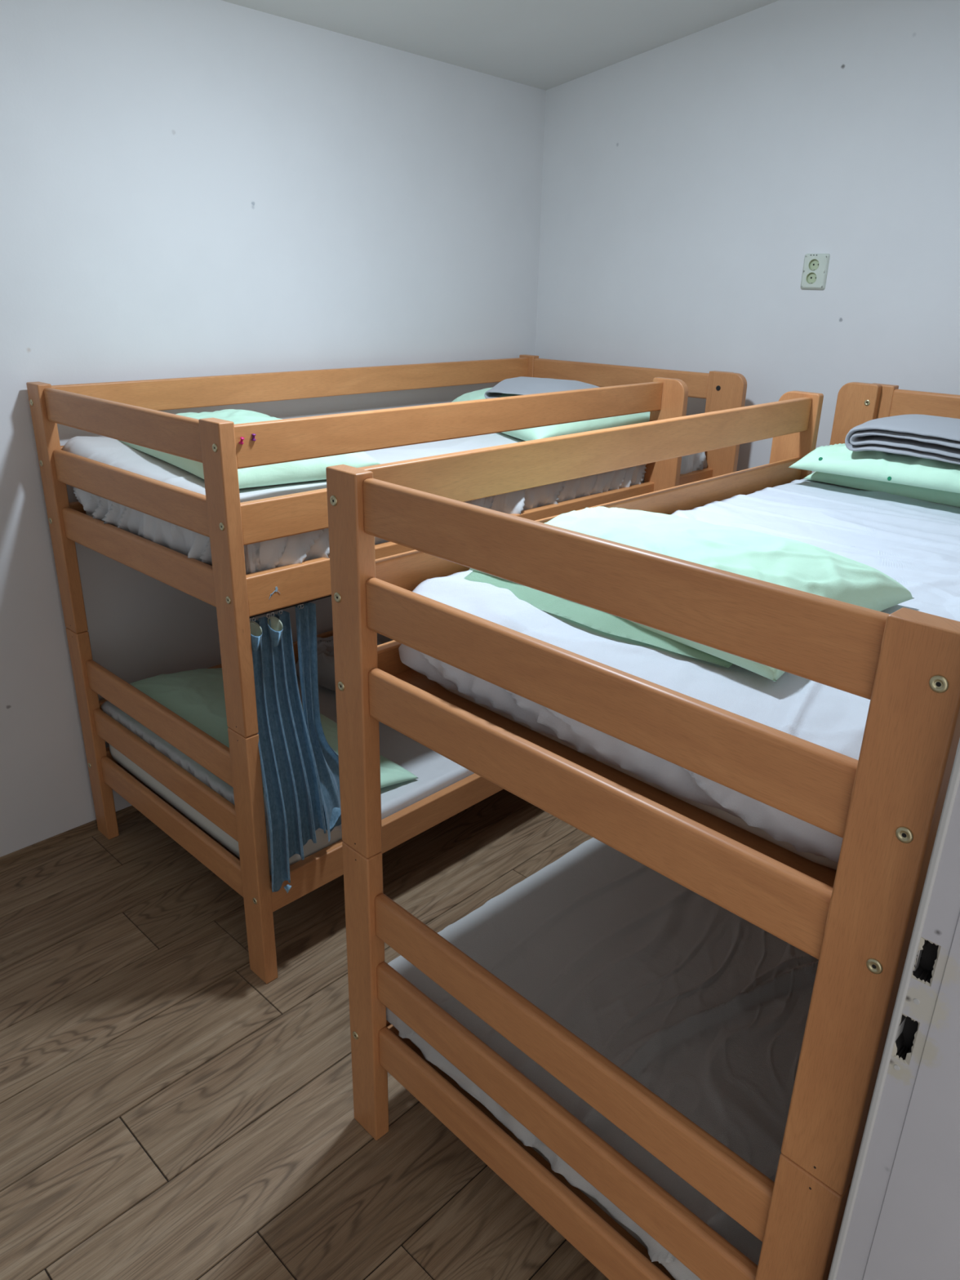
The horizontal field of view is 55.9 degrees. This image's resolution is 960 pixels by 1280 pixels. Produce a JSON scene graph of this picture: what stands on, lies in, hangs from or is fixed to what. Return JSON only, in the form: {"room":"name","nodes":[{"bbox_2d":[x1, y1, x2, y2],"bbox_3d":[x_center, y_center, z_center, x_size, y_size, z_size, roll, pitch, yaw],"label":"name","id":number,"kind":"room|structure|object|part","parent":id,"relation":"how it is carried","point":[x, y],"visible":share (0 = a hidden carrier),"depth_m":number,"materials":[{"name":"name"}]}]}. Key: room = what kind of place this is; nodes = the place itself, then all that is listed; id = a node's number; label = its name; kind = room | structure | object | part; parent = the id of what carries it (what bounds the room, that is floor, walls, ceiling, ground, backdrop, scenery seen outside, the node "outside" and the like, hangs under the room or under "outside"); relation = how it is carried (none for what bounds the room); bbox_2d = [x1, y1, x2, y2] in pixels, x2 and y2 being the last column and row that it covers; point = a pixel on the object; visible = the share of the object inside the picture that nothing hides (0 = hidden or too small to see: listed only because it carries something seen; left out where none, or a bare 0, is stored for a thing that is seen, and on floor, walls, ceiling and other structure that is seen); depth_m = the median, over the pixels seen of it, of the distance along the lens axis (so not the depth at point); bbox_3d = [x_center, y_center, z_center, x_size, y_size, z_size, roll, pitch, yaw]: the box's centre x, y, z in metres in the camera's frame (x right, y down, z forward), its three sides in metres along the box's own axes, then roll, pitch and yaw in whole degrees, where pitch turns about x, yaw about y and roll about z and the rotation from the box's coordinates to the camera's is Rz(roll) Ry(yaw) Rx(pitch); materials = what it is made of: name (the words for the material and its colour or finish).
{"room":"dormitory","nodes":[
{"label":"dormitory","id":0,"kind":"room"},
{"bbox_2d":[0,0,545,857],"bbox_3d":[-1.177,-0.598,2.709,0.100,2.509,3.950,21,29,40],"label":"wall","id":1,"kind":"structure","parent":0,"point":[188,188],"depth_m":2.81,"materials":[{"name":"white paint"}]},
{"bbox_2d":[0,805,137,865],"bbox_3d":[-1.164,0.570,3.135,0.006,0.026,3.950,21,29,40],"label":"baseboard","id":2,"kind":"structure","parent":1,"relation":"attached to","point":[15,855],"depth_m":2.93,"materials":[{"name":"brown wood"}]},
{"bbox_2d":[0,789,608,1279],"bbox_3d":[0.545,1.258,1.617,4.980,0.060,4.150,21,29,40],"label":"floor","id":3,"kind":"structure","parent":0,"point":[169,1110],"depth_m":2.06,"materials":[{"name":"brown wood"}]},
{"bbox_2d":[26,354,746,983],"bbox_3d":[-0.156,-0.152,3.083,1.072,1.445,2.058,21,29,40],"label":"bunk bed","id":4,"kind":"object","parent":3,"relation":"on","point":[127,411],"visible":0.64,"depth_m":2.39,"materials":[{"name":"red wood"}]},
{"bbox_3d":[-1.207,-0.366,2.592,0.081,0.717,0.037,21,29,40],"label":"post","id":5,"kind":"part","parent":4,"relation":"part of","materials":[{"name":"red wood"}]},
{"bbox_3d":[-0.501,-0.595,3.277,0.028,0.097,1.988,21,29,40],"label":"rail","id":6,"kind":"part","parent":4,"relation":"part of","materials":[{"name":"brown wood"}]},
{"bbox_2d":[85,511,93,516],"bbox_3d":[-0.184,-0.545,2.946,0.884,0.184,1.890,21,29,40],"label":"mattress","id":7,"kind":"object","parent":4,"relation":"on","point":[86,513],"visible":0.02,"depth_m":2.57,"materials":[{"name":"white fabric"}]},
{"bbox_2d":[62,432,707,574],"bbox_3d":[-0.183,-0.580,2.932,1.002,0.237,2.007,21,29,40],"label":"fitted sheet","id":8,"kind":"object","parent":7,"relation":"on","point":[300,548],"visible":0.1,"depth_m":2.41,"materials":[{"name":"white fabric"}]},
{"bbox_2d":[118,408,380,488],"bbox_3d":[-0.642,-0.536,2.421,0.437,0.117,0.810,-14,27,-34],"label":"pillow","id":9,"kind":"object","parent":8,"relation":"on","point":[310,469],"visible":0.3,"depth_m":2.19,"materials":[{"name":"green fabric"}]},
{"bbox_2d":[451,387,649,440],"bbox_3d":[0.161,-0.804,3.133,0.799,0.118,0.730,21,29,40],"label":"pillow","id":10,"kind":"object","parent":8,"relation":"on","point":[539,433],"visible":0.14,"depth_m":2.84,"materials":[{"name":"green fabric"}]},
{"bbox_2d":[484,376,599,398],"bbox_3d":[0.265,-0.853,3.132,0.368,0.086,0.404,12,24,26],"label":"folded blanket","id":11,"kind":"object","parent":10,"relation":"on","point":[522,385],"visible":0.6,"depth_m":3.06,"materials":[{"name":"white fabric"}]},
{"bbox_3d":[-1.222,0.303,2.859,0.081,0.723,0.037,21,29,40],"label":"leg","id":12,"kind":"part","parent":4,"relation":"part of","materials":[{"name":"red wood"}]},
{"bbox_3d":[-0.517,0.148,3.573,0.028,0.095,1.988,21,29,40],"label":"rail","id":13,"kind":"part","parent":4,"relation":"part of","materials":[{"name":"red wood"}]},
{"bbox_3d":[-0.870,-0.528,2.189,0.841,0.094,0.024,21,29,40],"label":"rail","id":14,"kind":"part","parent":4,"relation":"part of","materials":[{"name":"red wood"}]},
{"bbox_3d":[-0.873,-0.375,2.250,0.841,0.094,0.024,21,29,40],"label":"rail","id":15,"kind":"part","parent":4,"relation":"part of","materials":[{"name":"red wood"}]},
{"bbox_3d":[-0.876,-0.223,2.311,0.841,0.094,0.024,21,29,40],"label":"rail","id":16,"kind":"part","parent":4,"relation":"part of","materials":[{"name":"red wood"}]},
{"bbox_3d":[-0.886,0.216,2.486,0.841,0.097,0.024,21,29,40],"label":"rail","id":17,"kind":"part","parent":4,"relation":"part of","materials":[{"name":"red wood"}]},
{"bbox_3d":[-0.889,0.367,2.546,0.841,0.091,0.024,21,29,40],"label":"rail","id":18,"kind":"part","parent":4,"relation":"part of","materials":[{"name":"red wood"}]},
{"bbox_3d":[-0.892,0.524,2.609,0.841,0.095,0.024,21,29,40],"label":"rail","id":19,"kind":"part","parent":4,"relation":"part of","materials":[{"name":"red wood"}]},
{"bbox_3d":[-0.515,-0.009,3.512,0.024,0.092,1.988,21,29,40],"label":"rail","id":20,"kind":"part","parent":4,"relation":"part of","materials":[{"name":"brown wood"}]},
{"bbox_2d":[108,743,342,875],"bbox_3d":[-0.200,0.197,3.243,0.922,0.202,1.930,21,29,40],"label":"mattress","id":21,"kind":"object","parent":4,"relation":"on","point":[310,848],"visible":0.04,"depth_m":2.52,"materials":[{"name":"white fabric"}]},
{"bbox_2d":[101,676,474,837],"bbox_3d":[-0.203,0.162,3.225,0.947,0.190,1.947,21,29,40],"label":"fitted sheet","id":22,"kind":"object","parent":21,"relation":"on","point":[435,772],"visible":0.07,"depth_m":2.73,"materials":[{"name":"white fabric"}]},
{"bbox_2d":[295,632,392,691],"bbox_3d":[-0.268,0.062,3.317,0.620,0.201,0.600,21,29,40],"label":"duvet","id":23,"kind":"object","parent":22,"relation":"on","point":[325,646],"visible":0.07,"depth_m":3.24,"materials":[{"name":"white fabric"}]},
{"bbox_2d":[379,754,417,788],"bbox_3d":[-0.546,0.331,2.776,0.668,0.082,0.370,21,29,40],"label":"pillow","id":24,"kind":"object","parent":22,"relation":"on","point":[391,773],"visible":0.03,"depth_m":2.67,"materials":[{"name":"green fabric"}]},
{"bbox_2d":[130,667,380,786],"bbox_3d":[-0.719,0.225,2.696,0.800,0.162,0.425,21,29,40],"label":"pillow","id":25,"kind":"object","parent":24,"relation":"on","point":[197,696],"visible":0.27,"depth_m":2.63,"materials":[{"name":"green fabric"}]},
{"bbox_3d":[-0.553,-0.121,2.004,0.081,0.719,0.037,21,29,40],"label":"post","id":26,"kind":"part","parent":4,"relation":"part of","materials":[{"name":"red wood"}]},
{"bbox_2d":[239,436,244,444],"bbox_3d":[-0.495,-0.412,1.880,0.014,0.019,0.010,20,28,39],"label":"pin","id":27,"kind":"object","parent":4,"relation":"attached to","point":[241,442],"visible":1,"depth_m":1.88,"materials":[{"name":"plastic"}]},
{"bbox_3d":[-0.567,0.550,2.272,0.081,0.725,0.037,21,29,40],"label":"leg","id":28,"kind":"part","parent":4,"relation":"part of","materials":[{"name":"red wood"}]},
{"bbox_2d":[251,433,256,441],"bbox_3d":[-0.475,-0.423,1.900,0.012,0.020,0.010,16,26,32],"label":"pin","id":29,"kind":"object","parent":4,"relation":"attached to","point":[253,439],"visible":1,"depth_m":1.90,"materials":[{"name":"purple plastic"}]},
{"bbox_2d":[268,586,279,599],"bbox_3d":[-0.465,-0.107,2.047,0.001,0.026,0.031,21,29,40],"label":"sticker","id":30,"kind":"object","parent":4,"relation":"attached to","point":[276,588],"visible":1,"depth_m":2.05,"materials":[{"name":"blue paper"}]},
{"bbox_3d":[0.030,-0.445,2.475,0.024,0.096,1.578,21,29,40],"label":"guard rail","id":31,"kind":"part","parent":4,"relation":"part of","materials":[{"name":"brown wood"}]},
{"bbox_3d":[-0.496,-0.900,3.156,0.024,0.098,1.988,21,29,40],"label":"guard rail","id":32,"kind":"part","parent":4,"relation":"part of","materials":[{"name":"brown wood"}]},
{"bbox_2d":[249,595,341,893],"bbox_3d":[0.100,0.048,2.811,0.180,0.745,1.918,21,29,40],"label":"curtain","id":33,"kind":"object","parent":4,"relation":"hanging from","point":[300,775],"visible":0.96,"depth_m":2.21,"materials":[{"name":"fabric"}]},
{"bbox_3d":[-0.379,0.201,2.311,0.084,0.648,0.177,21,29,40],"label":"gathered panel","id":34,"kind":"part","parent":33,"relation":"part of","materials":[{"name":"blue fabric"}]},
{"bbox_3d":[-0.392,0.445,2.469,0.130,0.111,0.166,21,29,40],"label":"crumpled panel","id":35,"kind":"part","parent":33,"relation":"part of","materials":[{"name":"blue fabric"}]},
{"bbox_3d":[0.152,0.401,2.973,0.028,0.095,1.988,21,29,40],"label":"rail","id":36,"kind":"part","parent":4,"relation":"part of","materials":[{"name":"red wood"}]},
{"bbox_3d":[0.033,-0.598,2.414,0.024,0.096,1.578,21,29,40],"label":"guard rail","id":37,"kind":"part","parent":4,"relation":"part of","materials":[{"name":"brown wood"}]},
{"bbox_3d":[0.168,-0.344,2.675,0.028,0.097,1.988,21,29,40],"label":"rail","id":38,"kind":"part","parent":4,"relation":"part of","materials":[{"name":"brown wood"}]},
{"bbox_3d":[0.200,-0.871,3.948,0.081,0.713,0.037,21,29,40],"label":"post","id":39,"kind":"part","parent":4,"relation":"part of","materials":[{"name":"red wood"}]},
{"bbox_3d":[0.530,-1.028,3.538,0.841,0.094,0.024,21,29,40],"label":"rail","id":40,"kind":"part","parent":4,"relation":"part of","materials":[{"name":"red wood"}]},
{"bbox_3d":[0.855,-0.625,3.360,0.081,0.715,0.037,21,29,40],"label":"post","id":41,"kind":"part","parent":4,"relation":"part of","materials":[{"name":"red wood"}]},
{"bbox_2d":[325,382,959,1279],"bbox_3d":[0.789,0.257,2.098,2.058,1.453,1.072,-19,29,-41],"label":"bunk bed","id":42,"kind":"object","parent":3,"relation":"on","point":[857,918],"visible":0.77,"depth_m":1.26,"materials":[{"name":"red wood"}]},
{"bbox_3d":[-0.217,0.059,1.582,0.037,0.717,0.081,-19,29,-41],"label":"post","id":43,"kind":"part","parent":42,"relation":"part of","materials":[{"name":"red wood"}]},
{"bbox_3d":[-0.231,0.728,1.849,0.037,0.722,0.081,-19,29,-41],"label":"leg","id":44,"kind":"part","parent":42,"relation":"part of","materials":[{"name":"red wood"}]},
{"bbox_3d":[0.488,-0.178,2.266,1.988,0.100,0.028,-19,29,-41],"label":"rail","id":45,"kind":"part","parent":42,"relation":"part of","materials":[{"name":"brown wood"}]},
{"bbox_3d":[0.090,0.952,1.592,0.024,0.094,0.841,-19,29,-41],"label":"rail","id":46,"kind":"part","parent":42,"relation":"part of","materials":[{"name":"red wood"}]},
{"bbox_2d":[411,1040,647,1248],"bbox_3d":[0.798,0.655,2.217,1.875,0.150,0.874,-19,29,-41],"label":"mattress","id":47,"kind":"object","parent":42,"relation":"on","point":[633,1234],"visible":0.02,"depth_m":1.54,"materials":[{"name":"white fabric"}]},
{"bbox_2d":[386,837,818,1279],"bbox_3d":[0.803,0.607,2.198,1.982,0.183,0.970,-19,29,-41],"label":"fitted sheet","id":48,"kind":"object","parent":47,"relation":"on","point":[706,1008],"visible":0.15,"depth_m":1.78,"materials":[{"name":"fabric"}]},
{"bbox_3d":[0.094,0.795,1.529,0.024,0.091,0.841,-19,29,-41],"label":"rail","id":49,"kind":"part","parent":42,"relation":"part of","materials":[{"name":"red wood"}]},
{"bbox_3d":[0.097,0.645,1.469,0.024,0.096,0.841,-19,29,-41],"label":"rail","id":50,"kind":"part","parent":42,"relation":"part of","materials":[{"name":"red wood"}]},
{"bbox_3d":[0.346,-0.434,2.011,1.578,0.098,0.024,-19,29,-41],"label":"guard rail","id":51,"kind":"part","parent":42,"relation":"part of","materials":[{"name":"brown wood"}]},
{"bbox_3d":[0.343,-0.280,2.073,1.578,0.098,0.024,-19,29,-41],"label":"guard rail","id":52,"kind":"part","parent":42,"relation":"part of","materials":[{"name":"brown wood"}]},
{"bbox_3d":[0.106,0.207,1.294,0.024,0.093,0.841,-19,29,-41],"label":"rail","id":53,"kind":"part","parent":42,"relation":"part of","materials":[{"name":"red wood"}]},
{"bbox_3d":[0.110,0.056,1.234,0.024,0.092,0.841,-19,29,-41],"label":"rail","id":54,"kind":"part","parent":42,"relation":"part of","materials":[{"name":"red wood"}]},
{"bbox_3d":[0.113,-0.098,1.173,0.024,0.092,0.841,-19,29,-41],"label":"rail","id":55,"kind":"part","parent":42,"relation":"part of","materials":[{"name":"red wood"}]},
{"bbox_2d":[437,682,837,870],"bbox_3d":[0.830,-0.100,1.928,1.835,0.144,0.859,-19,29,-41],"label":"mattress","id":56,"kind":"object","parent":42,"relation":"on","point":[719,813],"visible":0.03,"depth_m":1.21,"materials":[{"name":"white fabric"}]},
{"bbox_2d":[398,479,959,862],"bbox_3d":[0.828,-0.134,1.912,1.945,0.179,0.968,-19,29,-41],"label":"fitted sheet","id":57,"kind":"object","parent":56,"relation":"on","point":[915,543],"visible":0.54,"depth_m":1.43,"materials":[{"name":"white fabric"}]},
{"bbox_2d":[463,506,913,681],"bbox_3d":[0.308,-0.136,1.558,0.708,0.118,0.465,21,29,40],"label":"pillow","id":58,"kind":"object","parent":57,"relation":"on","point":[780,561],"visible":0.44,"depth_m":1.45,"materials":[{"name":"green fabric"}]},
{"bbox_2d":[803,471,959,507],"bbox_3d":[1.293,-0.412,2.345,0.420,0.084,0.747,-17,28,-38],"label":"pillow","id":59,"kind":"object","parent":57,"relation":"on","point":[948,498],"visible":0.25,"depth_m":2.32,"materials":[{"name":"green fabric"}]},
{"bbox_2d":[788,443,959,493],"bbox_3d":[1.250,-0.446,2.281,0.481,0.088,0.752,-17,28,-38],"label":"pillow","id":60,"kind":"object","parent":59,"relation":"on","point":[836,459],"visible":0.59,"depth_m":2.25,"materials":[{"name":"green fabric"}]},
{"bbox_2d":[844,413,959,464],"bbox_3d":[1.273,-0.475,2.217,0.625,0.102,0.424,21,29,40],"label":"folded blanket","id":61,"kind":"object","parent":60,"relation":"on","point":[921,436],"visible":1,"depth_m":2.21,"materials":[{"name":"white fabric"}]},
{"bbox_3d":[0.407,0.982,1.248,0.037,0.721,0.081,-19,29,-41],"label":"leg","id":62,"kind":"part","parent":42,"relation":"part of","materials":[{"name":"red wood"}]},
{"bbox_3d":[0.422,0.314,0.981,0.037,0.715,0.081,-19,29,-41],"label":"post","id":63,"kind":"part","parent":42,"relation":"part of","materials":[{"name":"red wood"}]},
{"bbox_3d":[1.227,-0.446,2.900,0.037,0.722,0.081,-19,29,-41],"label":"post","id":64,"kind":"part","parent":42,"relation":"part of","materials":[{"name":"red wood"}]},
{"bbox_3d":[1.548,-0.601,2.482,0.024,0.092,0.841,-19,29,-41],"label":"rail","id":65,"kind":"part","parent":42,"relation":"part of","materials":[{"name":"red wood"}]},
{"bbox_2d":[221,0,778,90],"bbox_3d":[-0.192,-1.591,1.310,2.770,0.621,4.150,21,29,40],"label":"ceiling","id":66,"kind":"structure","parent":0,"point":[545,45],"depth_m":2.94,"materials":[{"name":"paint"}]},
{"bbox_2d":[534,0,959,473],"bbox_3d":[1.195,-0.899,3.148,2.770,2.836,0.100,21,29,40],"label":"wall","id":67,"kind":"structure","parent":0,"point":[689,182],"depth_m":3.08,"materials":[{"name":"white paint"}]},
{"bbox_2d":[800,253,830,289],"bbox_3d":[1.117,-1.230,3.021,0.086,0.112,0.011,21,29,40],"label":"wall socket","id":68,"kind":"object","parent":67,"relation":"attached to","point":[814,277],"visible":1,"depth_m":3.02,"materials":[{"name":"beige plastic"}]},
{"bbox_3d":[0.740,-0.064,0.916,0.100,2.923,3.950,21,29,40],"label":"wall","id":69,"kind":"structure","parent":0,"visible":0},
{"bbox_2d":[827,738,959,1279],"bbox_3d":[0.506,0.405,0.867,0.200,2.080,0.068,21,29,40],"label":"door","id":70,"kind":"structure","parent":69,"relation":"in","point":[901,1218],"depth_m":0.92,"materials":[{"name":"metal"}]}
]}

